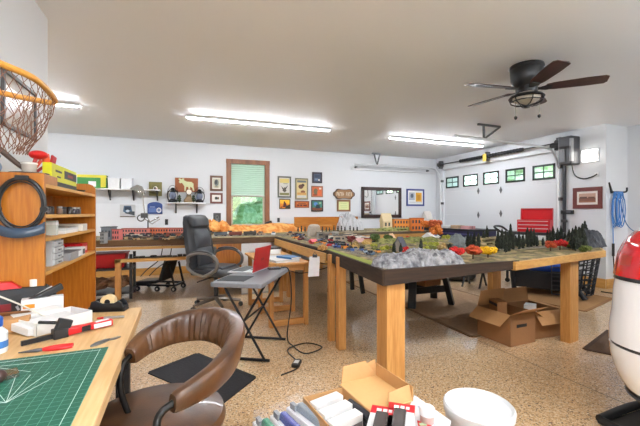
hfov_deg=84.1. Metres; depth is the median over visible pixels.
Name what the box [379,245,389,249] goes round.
shrub
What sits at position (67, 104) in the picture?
ceiling light
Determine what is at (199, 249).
office chair
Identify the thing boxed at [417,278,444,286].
wooden box
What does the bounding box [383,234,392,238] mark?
autumn tree
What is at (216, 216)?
plaque
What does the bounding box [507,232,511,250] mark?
conifer
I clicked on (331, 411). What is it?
box
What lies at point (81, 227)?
box
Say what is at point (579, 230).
conifer
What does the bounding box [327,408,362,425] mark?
box
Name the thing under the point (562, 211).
door lock
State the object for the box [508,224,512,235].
conifer
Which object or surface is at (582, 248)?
shrub
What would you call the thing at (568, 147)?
opener
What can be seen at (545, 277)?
laundry basket
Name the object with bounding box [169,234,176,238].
model car
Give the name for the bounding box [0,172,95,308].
bookshelf
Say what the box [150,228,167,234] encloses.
building
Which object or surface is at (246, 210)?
tree
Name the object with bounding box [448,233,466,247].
rock outcrop
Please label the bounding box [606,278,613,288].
baseboard
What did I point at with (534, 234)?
conifer
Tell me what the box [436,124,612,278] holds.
wall
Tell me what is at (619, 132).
wall
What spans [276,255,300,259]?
book
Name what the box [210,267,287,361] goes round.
folding table
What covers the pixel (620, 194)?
air hose
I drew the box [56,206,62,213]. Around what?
glass jar
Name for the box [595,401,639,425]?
mat
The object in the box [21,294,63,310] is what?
box
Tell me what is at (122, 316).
pen
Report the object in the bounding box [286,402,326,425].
pack
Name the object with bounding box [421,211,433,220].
house
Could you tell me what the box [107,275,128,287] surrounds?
paper bag
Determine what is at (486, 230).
conifer
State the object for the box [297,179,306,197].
print
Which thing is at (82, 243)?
box
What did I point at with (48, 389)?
cutting mat
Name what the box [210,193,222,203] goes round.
picture
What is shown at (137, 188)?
lamp
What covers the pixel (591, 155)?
wall light
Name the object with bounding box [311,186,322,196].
picture
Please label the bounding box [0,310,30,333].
box
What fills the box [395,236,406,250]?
house
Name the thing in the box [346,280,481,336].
floor mat
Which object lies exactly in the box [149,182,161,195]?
picture
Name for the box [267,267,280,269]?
phone
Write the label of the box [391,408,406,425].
tray
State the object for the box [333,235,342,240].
building
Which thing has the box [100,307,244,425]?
leather chair
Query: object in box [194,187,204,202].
lantern
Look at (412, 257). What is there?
mountain
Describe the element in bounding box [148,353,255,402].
floor mat
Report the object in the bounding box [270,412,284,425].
tray
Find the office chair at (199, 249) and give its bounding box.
[183,215,243,308]
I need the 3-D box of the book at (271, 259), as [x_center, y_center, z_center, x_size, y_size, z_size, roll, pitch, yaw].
[-0.450,0.542,4.143,0.300,0.025,0.340,0,0,-33]
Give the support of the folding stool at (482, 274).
on the floor
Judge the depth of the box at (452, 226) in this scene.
7.95 m
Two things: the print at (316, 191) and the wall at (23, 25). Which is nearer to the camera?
the wall at (23, 25)
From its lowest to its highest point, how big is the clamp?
0.081 m
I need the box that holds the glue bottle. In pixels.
[0,315,8,353]
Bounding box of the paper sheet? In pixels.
[410,395,450,425]
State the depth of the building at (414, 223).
7.69 m
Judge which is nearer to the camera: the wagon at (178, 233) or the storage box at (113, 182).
the wagon at (178, 233)
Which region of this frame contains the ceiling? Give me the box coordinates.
[35,0,639,158]
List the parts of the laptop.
lid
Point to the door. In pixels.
(481, 204)
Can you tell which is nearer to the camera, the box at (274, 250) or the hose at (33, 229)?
the hose at (33, 229)
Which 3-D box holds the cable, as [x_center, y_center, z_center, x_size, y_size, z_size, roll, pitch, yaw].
[-0.164,0.908,3.216,0.403,0.722,0.880,0,0,-8]
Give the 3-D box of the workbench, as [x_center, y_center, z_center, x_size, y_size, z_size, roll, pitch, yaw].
[-0.853,0.895,0.599,0.752,0.750,2.640,0,0,-21]
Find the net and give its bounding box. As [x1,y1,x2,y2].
[0,60,57,154]
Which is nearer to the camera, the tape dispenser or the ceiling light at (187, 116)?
the tape dispenser
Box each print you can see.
[6,74,33,135]
[120,204,134,216]
[152,184,158,193]
[212,178,220,188]
[212,195,220,201]
[279,178,289,195]
[296,202,307,206]
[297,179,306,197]
[312,187,321,195]
[312,201,321,209]
[314,174,320,181]
[339,202,348,209]
[408,190,422,203]
[577,191,597,204]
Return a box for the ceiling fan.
[465,60,609,119]
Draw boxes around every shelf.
[96,188,160,200]
[96,251,135,298]
[167,202,205,212]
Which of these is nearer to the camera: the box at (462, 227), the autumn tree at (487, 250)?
the autumn tree at (487, 250)
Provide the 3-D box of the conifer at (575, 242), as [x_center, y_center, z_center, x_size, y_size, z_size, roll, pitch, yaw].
[2.626,0.265,3.643,0.081,0.276,0.068,0,0,-38]
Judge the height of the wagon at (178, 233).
0.068 m
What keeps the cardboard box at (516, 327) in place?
on the floor
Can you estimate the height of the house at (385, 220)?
0.389 m
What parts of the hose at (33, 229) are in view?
knob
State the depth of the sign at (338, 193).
8.83 m
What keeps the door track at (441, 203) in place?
attached to the wall at (598, 136)
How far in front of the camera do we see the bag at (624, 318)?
1.85 m
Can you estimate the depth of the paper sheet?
1.52 m
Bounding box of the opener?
[549,135,598,178]
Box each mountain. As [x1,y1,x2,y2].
[336,212,363,229]
[371,247,465,268]
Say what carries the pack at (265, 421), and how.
on the carton
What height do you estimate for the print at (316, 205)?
0.218 m
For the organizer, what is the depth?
2.05 m
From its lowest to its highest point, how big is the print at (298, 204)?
0.122 m
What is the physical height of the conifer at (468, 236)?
0.202 m
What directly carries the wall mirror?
attached to the wall at (145, 161)
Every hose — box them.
[0,175,48,237]
[601,182,633,293]
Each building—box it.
[99,232,108,243]
[100,226,117,239]
[111,229,123,239]
[121,228,150,235]
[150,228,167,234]
[168,228,182,233]
[316,232,323,237]
[322,233,329,239]
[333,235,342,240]
[392,219,408,227]
[409,218,423,230]
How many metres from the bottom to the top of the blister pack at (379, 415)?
0.032 m
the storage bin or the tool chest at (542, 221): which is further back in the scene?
the tool chest at (542, 221)
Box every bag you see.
[96,277,108,289]
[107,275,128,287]
[608,229,639,403]
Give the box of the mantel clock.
[184,189,191,201]
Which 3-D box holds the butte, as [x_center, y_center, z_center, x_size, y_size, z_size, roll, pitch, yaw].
[-0.098,0.287,5.892,0.257,0.205,0.203,0,0,-21]
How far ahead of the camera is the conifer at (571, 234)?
3.73 m
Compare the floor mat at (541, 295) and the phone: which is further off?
the floor mat at (541, 295)
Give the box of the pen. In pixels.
[97,315,123,318]
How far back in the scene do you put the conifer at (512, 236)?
3.73 m
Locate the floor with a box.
[96,265,639,425]
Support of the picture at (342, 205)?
attached to the wall at (145, 161)
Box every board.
[241,243,270,294]
[294,217,357,230]
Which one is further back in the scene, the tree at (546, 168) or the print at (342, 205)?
the tree at (546, 168)
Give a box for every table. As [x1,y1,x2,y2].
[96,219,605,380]
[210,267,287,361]
[245,251,308,327]
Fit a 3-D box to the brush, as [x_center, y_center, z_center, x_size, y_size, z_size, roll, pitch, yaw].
[-1.549,-0.280,1.953,0.089,0.128,0.086,0,0,-21]
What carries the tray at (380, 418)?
on the blister pack at (379, 415)
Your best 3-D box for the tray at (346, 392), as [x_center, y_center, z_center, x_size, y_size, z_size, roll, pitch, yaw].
[0.106,0.862,1.449,0.205,0.083,0.400,0,0,-27]
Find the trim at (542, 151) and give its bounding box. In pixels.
[440,148,561,229]
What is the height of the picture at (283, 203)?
0.234 m
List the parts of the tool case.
lid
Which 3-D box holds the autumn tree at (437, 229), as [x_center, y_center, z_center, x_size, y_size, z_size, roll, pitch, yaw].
[1.621,0.277,4.943,0.194,0.236,0.203,0,0,-21]
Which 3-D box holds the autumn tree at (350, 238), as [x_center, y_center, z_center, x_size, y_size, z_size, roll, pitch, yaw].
[0.353,0.323,3.954,0.108,0.143,0.108,0,0,-21]
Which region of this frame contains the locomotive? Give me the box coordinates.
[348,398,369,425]
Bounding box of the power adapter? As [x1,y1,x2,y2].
[291,359,301,367]
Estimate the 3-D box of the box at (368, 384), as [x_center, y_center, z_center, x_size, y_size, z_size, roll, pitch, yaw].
[0.190,0.824,1.522,0.421,0.158,0.454,0,0,-27]
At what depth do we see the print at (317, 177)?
8.58 m
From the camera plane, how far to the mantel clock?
7.39 m
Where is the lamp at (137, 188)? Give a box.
[130,185,159,227]
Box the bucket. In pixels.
[443,388,516,425]
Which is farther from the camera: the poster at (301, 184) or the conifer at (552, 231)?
the poster at (301, 184)
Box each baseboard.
[96,260,326,277]
[583,276,605,288]
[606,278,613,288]
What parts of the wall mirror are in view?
glass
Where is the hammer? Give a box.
[0,147,21,169]
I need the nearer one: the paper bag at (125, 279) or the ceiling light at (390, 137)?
the paper bag at (125, 279)
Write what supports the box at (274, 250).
on the book
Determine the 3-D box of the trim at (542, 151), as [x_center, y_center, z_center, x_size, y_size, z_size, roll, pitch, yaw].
[3.908,0.010,8.168,0.020,2.520,3.314,0,0,-21]
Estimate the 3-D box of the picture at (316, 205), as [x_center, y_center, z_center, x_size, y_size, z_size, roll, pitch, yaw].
[-0.068,-0.175,8.580,0.311,0.278,0.018,0,0,-21]
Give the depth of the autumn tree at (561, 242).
3.70 m
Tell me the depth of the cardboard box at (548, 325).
3.66 m
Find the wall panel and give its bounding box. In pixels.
[96,203,224,268]
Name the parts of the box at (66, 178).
printed panel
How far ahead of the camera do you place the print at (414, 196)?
9.63 m
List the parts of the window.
rail, sash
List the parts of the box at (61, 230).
lid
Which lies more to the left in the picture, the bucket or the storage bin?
the storage bin
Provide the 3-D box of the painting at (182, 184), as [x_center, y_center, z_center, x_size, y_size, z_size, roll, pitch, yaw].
[-2.817,-0.592,7.497,0.455,0.296,0.019,0,0,-21]
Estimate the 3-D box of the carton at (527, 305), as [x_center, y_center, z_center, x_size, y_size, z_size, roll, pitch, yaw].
[2.207,1.111,3.728,0.102,0.310,0.122,0,0,39]
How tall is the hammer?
0.140 m
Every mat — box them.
[0,347,107,425]
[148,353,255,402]
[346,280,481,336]
[517,287,611,311]
[582,330,610,354]
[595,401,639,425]
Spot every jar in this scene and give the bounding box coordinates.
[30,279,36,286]
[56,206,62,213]
[67,207,72,213]
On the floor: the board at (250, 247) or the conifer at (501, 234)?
the board at (250, 247)
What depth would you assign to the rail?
9.31 m
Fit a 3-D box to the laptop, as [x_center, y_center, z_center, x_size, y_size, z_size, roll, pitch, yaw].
[-0.688,0.448,3.505,0.292,0.240,0.370,0,0,14]
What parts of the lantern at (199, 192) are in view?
globe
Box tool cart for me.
[493,225,563,281]
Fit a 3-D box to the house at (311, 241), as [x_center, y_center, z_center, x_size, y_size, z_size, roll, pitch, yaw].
[-0.089,0.362,4.539,0.094,0.062,0.087,0,0,-39]
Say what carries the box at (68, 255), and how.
on the bookshelf at (22, 260)
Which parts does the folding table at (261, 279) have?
leg, leg, leg, leg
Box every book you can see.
[269,257,299,262]
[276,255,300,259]
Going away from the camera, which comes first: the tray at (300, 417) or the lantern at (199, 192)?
the tray at (300, 417)
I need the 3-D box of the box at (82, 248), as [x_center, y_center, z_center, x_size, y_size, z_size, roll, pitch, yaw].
[-1.790,0.278,2.595,0.112,0.060,0.080,0,0,-21]
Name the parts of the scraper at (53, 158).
blade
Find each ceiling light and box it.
[55,101,80,107]
[186,114,330,130]
[389,136,483,146]
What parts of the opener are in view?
panel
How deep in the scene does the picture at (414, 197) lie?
9.62 m
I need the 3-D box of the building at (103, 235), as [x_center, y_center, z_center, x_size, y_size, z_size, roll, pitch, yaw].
[-2.788,0.318,4.579,0.067,0.149,0.096,0,0,0]
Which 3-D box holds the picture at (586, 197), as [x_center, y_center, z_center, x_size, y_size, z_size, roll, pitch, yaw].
[4.678,-0.263,6.217,0.018,0.373,0.482,0,0,-21]
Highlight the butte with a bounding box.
[306,224,319,236]
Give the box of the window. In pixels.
[226,159,269,225]
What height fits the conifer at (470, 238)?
0.185 m
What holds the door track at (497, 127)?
attached to the wall at (598, 136)
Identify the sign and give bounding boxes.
[295,201,308,207]
[333,189,354,198]
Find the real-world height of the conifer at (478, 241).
0.204 m
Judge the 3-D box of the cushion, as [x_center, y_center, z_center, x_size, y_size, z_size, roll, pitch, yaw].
[3.587,0.840,5.668,0.780,0.120,0.560,0,0,41]
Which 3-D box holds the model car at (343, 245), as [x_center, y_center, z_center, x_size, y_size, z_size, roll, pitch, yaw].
[0.256,0.363,3.896,0.058,0.054,0.129,0,0,-23]
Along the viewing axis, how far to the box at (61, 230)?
2.27 m
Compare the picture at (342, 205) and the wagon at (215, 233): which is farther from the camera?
the picture at (342, 205)
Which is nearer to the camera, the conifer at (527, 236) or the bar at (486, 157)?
the conifer at (527, 236)
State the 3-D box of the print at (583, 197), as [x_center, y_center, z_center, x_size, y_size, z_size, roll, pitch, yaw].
[4.681,-0.263,6.218,0.012,0.233,0.342,0,0,-21]
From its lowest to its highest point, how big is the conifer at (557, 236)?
0.212 m
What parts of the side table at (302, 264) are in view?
leg, leg, leg, leg, leg, leg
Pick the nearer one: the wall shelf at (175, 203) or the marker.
the marker
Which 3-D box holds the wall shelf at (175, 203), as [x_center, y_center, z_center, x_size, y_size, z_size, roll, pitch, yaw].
[-2.782,-0.107,7.417,0.750,0.222,0.220,0,0,-21]
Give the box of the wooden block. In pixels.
[46,175,56,185]
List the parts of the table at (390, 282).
leg, rail, rail, leg, support panel, leg, leg, rail, leg, leg, leg, rail, leg, rail, leg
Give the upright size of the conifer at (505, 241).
0.233 m
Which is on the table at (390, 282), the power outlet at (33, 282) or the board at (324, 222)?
the board at (324, 222)
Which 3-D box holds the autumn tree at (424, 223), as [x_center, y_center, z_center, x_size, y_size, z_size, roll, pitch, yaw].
[2.215,0.268,7.278,0.289,0.254,0.258,0,0,-21]
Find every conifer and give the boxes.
[392,243,395,251]
[465,232,469,246]
[468,234,472,245]
[472,232,475,245]
[476,232,480,246]
[485,226,488,237]
[495,230,500,250]
[500,229,503,248]
[502,230,508,252]
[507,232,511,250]
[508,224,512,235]
[511,233,515,248]
[516,231,521,248]
[521,234,524,247]
[525,227,529,246]
[529,228,533,246]
[533,229,535,245]
[535,235,538,245]
[547,230,551,240]
[551,226,554,240]
[555,227,559,240]
[559,226,562,238]
[566,229,570,247]
[568,228,573,249]
[572,225,579,250]
[578,227,582,247]
[581,223,586,245]
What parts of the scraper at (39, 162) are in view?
blade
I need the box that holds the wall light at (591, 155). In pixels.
[582,148,598,162]
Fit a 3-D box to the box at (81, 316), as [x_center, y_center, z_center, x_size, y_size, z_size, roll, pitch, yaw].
[-1.244,0.487,1.642,0.232,0.065,0.234,0,0,25]
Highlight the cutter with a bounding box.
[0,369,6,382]
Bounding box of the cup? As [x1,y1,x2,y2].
[20,162,37,171]
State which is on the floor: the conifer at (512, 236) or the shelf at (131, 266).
the shelf at (131, 266)
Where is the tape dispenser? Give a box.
[88,294,128,311]
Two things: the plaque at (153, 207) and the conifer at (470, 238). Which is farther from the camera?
the plaque at (153, 207)
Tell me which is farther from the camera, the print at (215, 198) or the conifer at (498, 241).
the print at (215, 198)
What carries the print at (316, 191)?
attached to the picture at (316, 191)
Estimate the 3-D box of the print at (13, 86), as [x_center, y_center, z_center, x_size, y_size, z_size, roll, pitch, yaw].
[-1.911,-0.671,2.257,0.007,0.293,0.460,0,0,-21]
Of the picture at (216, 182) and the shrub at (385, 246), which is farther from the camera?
the picture at (216, 182)
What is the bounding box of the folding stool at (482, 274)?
[461,273,486,288]
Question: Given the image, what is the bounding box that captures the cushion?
[524,264,559,271]
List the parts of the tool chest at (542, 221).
drawer, drawer, drawer, lid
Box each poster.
[278,176,290,197]
[295,178,307,199]
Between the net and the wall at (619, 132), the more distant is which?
the wall at (619, 132)
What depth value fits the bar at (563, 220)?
6.55 m
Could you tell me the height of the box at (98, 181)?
0.251 m
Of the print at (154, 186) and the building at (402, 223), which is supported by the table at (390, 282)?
the building at (402, 223)
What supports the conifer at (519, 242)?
on the table at (390, 282)
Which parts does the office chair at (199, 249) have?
backrest, armrest, leg, leg, seat, leg, armrest, leg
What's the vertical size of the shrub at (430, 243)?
0.095 m
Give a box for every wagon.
[166,232,180,236]
[214,232,226,235]
[229,231,241,235]
[243,231,255,234]
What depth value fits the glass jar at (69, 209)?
2.38 m
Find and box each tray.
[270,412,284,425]
[286,403,314,425]
[303,387,369,425]
[373,411,388,425]
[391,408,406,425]
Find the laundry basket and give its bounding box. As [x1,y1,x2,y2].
[510,247,602,299]
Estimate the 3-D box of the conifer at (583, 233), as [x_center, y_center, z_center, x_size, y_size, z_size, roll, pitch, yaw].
[2.768,0.257,3.745,0.071,0.295,0.085,0,0,-31]
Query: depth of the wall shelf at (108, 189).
6.98 m
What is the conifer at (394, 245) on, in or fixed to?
on the table at (390, 282)
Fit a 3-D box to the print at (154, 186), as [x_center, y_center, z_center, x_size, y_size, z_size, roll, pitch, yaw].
[-3.374,-0.493,7.282,0.142,0.187,0.011,0,0,-21]
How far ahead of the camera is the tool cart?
6.53 m
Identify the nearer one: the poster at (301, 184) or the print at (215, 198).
the print at (215, 198)
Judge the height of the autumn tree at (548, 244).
0.110 m
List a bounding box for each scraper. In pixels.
[37,154,49,167]
[37,155,56,171]
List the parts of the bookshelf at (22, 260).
panel, panel, shelf, shelf, shelf, shelf, panel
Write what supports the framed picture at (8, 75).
attached to the wall at (23, 25)
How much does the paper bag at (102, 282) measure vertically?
0.191 m
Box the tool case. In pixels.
[0,281,63,315]
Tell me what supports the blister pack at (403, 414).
on the box at (368, 384)
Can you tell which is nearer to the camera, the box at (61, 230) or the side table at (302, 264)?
the box at (61, 230)
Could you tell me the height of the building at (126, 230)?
0.140 m
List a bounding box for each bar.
[437,137,559,168]
[561,166,567,232]
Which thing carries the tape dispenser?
on the workbench
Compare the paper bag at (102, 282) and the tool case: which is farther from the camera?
the paper bag at (102, 282)
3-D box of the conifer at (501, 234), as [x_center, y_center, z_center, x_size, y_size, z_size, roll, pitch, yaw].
[1.921,0.282,3.743,0.054,0.239,0.065,0,0,17]
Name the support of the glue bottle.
on the workbench
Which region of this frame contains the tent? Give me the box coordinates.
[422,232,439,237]
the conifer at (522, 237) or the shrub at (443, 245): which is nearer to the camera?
the shrub at (443, 245)
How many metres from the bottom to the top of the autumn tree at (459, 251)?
0.112 m
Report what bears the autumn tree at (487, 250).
on the table at (390, 282)
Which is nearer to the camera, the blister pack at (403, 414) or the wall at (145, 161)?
the blister pack at (403, 414)
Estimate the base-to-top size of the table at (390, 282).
1.159 m
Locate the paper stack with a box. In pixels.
[11,311,74,336]
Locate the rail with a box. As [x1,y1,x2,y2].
[352,166,434,173]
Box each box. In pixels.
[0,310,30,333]
[11,305,92,336]
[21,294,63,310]
[42,162,76,189]
[46,221,58,234]
[58,224,86,230]
[58,227,77,233]
[62,249,81,260]
[63,242,86,251]
[65,246,84,254]
[77,174,107,187]
[107,177,120,188]
[120,177,133,188]
[270,246,280,253]
[303,359,412,425]
[310,391,342,411]
[318,399,352,419]
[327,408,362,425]
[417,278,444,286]
[451,225,464,228]
[461,226,474,228]
[469,288,546,346]
[502,287,559,338]
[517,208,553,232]
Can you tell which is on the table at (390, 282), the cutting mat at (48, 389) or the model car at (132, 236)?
the model car at (132, 236)
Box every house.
[308,239,316,243]
[352,238,364,244]
[379,213,391,227]
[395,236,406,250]
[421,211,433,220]
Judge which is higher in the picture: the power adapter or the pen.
the pen
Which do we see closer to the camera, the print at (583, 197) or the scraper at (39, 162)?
the scraper at (39, 162)
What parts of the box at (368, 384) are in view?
lid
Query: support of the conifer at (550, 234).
on the table at (390, 282)
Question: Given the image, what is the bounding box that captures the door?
[445,152,555,239]
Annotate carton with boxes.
[489,298,506,313]
[524,302,536,311]
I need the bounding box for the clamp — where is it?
[21,318,112,345]
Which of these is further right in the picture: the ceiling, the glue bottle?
the ceiling
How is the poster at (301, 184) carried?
attached to the wall at (145, 161)
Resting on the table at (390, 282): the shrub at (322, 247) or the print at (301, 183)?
the shrub at (322, 247)
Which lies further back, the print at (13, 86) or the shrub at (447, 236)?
the shrub at (447, 236)
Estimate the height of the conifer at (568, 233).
0.228 m
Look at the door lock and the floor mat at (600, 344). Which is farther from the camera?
the door lock
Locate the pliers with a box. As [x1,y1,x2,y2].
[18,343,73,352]
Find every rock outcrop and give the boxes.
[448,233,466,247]
[563,228,607,247]
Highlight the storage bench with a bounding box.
[424,227,496,238]
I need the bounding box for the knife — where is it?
[90,336,120,346]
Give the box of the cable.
[281,267,322,375]
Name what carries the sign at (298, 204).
attached to the wall at (145, 161)
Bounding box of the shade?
[231,164,264,194]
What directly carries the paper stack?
in the box at (81, 316)
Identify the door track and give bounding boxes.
[355,153,443,220]
[454,123,562,229]
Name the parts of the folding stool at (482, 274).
leg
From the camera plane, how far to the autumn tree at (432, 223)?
6.85 m
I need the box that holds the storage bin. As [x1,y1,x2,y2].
[96,251,129,268]
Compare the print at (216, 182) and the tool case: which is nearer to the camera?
the tool case
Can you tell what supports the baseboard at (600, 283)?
attached to the wall at (598, 136)
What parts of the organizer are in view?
drawer, drawer, drawer, drawer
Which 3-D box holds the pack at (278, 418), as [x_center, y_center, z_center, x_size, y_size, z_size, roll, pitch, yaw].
[-0.121,0.876,1.445,0.062,0.095,0.260,0,0,-34]
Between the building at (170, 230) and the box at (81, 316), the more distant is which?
the building at (170, 230)
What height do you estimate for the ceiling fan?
0.550 m
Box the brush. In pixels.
[28,150,48,162]
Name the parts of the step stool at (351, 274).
leg, leg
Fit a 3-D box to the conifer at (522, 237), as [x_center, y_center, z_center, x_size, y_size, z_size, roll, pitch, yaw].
[2.201,0.310,3.846,0.055,0.177,0.046,0,0,-41]
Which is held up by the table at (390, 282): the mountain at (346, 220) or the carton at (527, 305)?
the mountain at (346, 220)
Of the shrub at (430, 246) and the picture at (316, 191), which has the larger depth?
the picture at (316, 191)
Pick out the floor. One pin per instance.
(549, 381)
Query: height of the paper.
0.273 m
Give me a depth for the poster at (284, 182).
8.28 m
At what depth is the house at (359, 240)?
4.33 m
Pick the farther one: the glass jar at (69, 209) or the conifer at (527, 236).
the conifer at (527, 236)
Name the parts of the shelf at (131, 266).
leg, leg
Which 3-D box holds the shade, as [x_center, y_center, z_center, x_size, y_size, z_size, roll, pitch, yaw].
[-1.624,-0.749,8.023,0.749,0.691,0.012,0,0,-21]
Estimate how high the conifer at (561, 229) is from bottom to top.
0.243 m
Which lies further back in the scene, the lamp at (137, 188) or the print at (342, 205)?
the print at (342, 205)
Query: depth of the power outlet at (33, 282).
1.81 m
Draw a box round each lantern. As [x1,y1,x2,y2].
[167,185,177,201]
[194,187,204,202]
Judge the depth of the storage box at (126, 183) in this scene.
6.90 m
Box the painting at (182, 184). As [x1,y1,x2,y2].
[175,178,197,191]
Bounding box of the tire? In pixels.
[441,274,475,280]
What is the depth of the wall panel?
7.27 m
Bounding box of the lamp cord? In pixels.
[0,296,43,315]
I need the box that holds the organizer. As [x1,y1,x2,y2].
[46,239,63,266]
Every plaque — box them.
[147,202,161,213]
[213,213,220,221]
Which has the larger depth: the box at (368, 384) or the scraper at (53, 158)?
the scraper at (53, 158)
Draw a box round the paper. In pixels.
[308,252,319,276]
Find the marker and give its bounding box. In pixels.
[417,420,430,425]
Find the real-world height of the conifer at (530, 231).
0.241 m
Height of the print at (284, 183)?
0.427 m
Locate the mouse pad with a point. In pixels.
(229, 277)
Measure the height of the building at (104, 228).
0.196 m
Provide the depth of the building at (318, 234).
5.59 m
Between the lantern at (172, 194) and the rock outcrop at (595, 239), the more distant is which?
the lantern at (172, 194)
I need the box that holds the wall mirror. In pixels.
[361,187,401,217]
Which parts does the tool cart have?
handle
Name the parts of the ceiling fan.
blade, blade, lamp shade, blade, blade, blade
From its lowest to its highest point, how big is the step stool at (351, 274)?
0.474 m
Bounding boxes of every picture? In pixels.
[0,68,36,140]
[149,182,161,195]
[210,175,222,190]
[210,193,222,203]
[279,199,289,208]
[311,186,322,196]
[311,200,322,211]
[312,172,321,182]
[337,200,350,211]
[406,189,423,205]
[573,186,602,208]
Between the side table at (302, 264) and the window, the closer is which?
the side table at (302, 264)
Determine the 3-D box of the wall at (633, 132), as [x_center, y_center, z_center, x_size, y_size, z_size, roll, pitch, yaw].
[6.768,-0.115,2.763,0.160,2.770,7.380,0,0,-21]
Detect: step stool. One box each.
[335,265,364,293]
[405,278,454,308]
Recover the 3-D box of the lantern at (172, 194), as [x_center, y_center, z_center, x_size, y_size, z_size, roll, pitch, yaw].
[-3.040,-0.395,7.326,0.170,0.354,0.168,0,0,19]
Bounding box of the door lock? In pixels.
[561,210,573,213]
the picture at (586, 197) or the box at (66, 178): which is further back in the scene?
the picture at (586, 197)
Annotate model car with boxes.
[128,235,140,239]
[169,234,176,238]
[340,243,347,248]
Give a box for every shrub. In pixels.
[317,244,327,250]
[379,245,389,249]
[425,245,436,249]
[428,242,438,245]
[437,243,447,249]
[441,234,450,238]
[578,245,592,251]
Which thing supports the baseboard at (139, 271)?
attached to the wall at (145, 161)
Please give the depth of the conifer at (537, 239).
4.06 m
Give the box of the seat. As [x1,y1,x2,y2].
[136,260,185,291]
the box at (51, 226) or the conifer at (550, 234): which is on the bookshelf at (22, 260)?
the box at (51, 226)
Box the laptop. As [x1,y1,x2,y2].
[228,245,270,273]
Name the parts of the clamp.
handle, label plate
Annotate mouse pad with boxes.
[217,275,253,280]
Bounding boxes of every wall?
[0,0,47,172]
[48,133,456,259]
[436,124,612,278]
[613,125,626,277]
[627,124,639,235]
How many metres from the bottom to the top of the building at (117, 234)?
0.159 m
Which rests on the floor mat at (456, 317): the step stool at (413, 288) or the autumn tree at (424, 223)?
the step stool at (413, 288)
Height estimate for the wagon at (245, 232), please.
0.068 m
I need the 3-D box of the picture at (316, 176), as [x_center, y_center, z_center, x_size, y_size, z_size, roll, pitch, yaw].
[-0.069,-0.854,8.580,0.259,0.266,0.018,0,0,-21]
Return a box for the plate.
[9,171,49,174]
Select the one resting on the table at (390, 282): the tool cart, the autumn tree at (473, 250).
the autumn tree at (473, 250)
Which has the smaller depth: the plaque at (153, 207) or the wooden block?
the wooden block
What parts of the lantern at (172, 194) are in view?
globe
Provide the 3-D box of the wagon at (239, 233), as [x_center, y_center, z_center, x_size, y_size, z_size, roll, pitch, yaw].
[-1.412,0.344,5.930,0.214,0.068,0.042,0,0,-23]
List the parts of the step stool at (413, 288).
leg, leg, leg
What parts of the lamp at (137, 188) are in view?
lamp shade, arm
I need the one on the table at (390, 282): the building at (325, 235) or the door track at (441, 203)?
the building at (325, 235)
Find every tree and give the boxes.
[233,197,261,223]
[347,236,355,244]
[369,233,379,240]
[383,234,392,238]
[420,220,428,226]
[428,220,442,227]
[429,225,442,234]
[449,246,465,254]
[465,244,482,258]
[480,246,497,257]
[508,166,552,180]
[545,240,556,250]
[553,239,567,249]
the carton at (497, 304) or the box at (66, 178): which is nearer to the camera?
the box at (66, 178)
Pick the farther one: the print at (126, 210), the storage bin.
the print at (126, 210)
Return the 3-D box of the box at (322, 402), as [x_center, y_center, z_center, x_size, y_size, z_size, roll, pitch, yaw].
[0.030,0.860,1.575,0.152,0.075,0.051,0,0,-36]
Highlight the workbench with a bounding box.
[0,307,141,425]
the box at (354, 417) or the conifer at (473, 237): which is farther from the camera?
the conifer at (473, 237)
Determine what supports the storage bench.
on the floor
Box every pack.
[253,416,273,425]
[270,410,299,425]
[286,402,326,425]
[367,405,393,425]
[387,402,414,425]

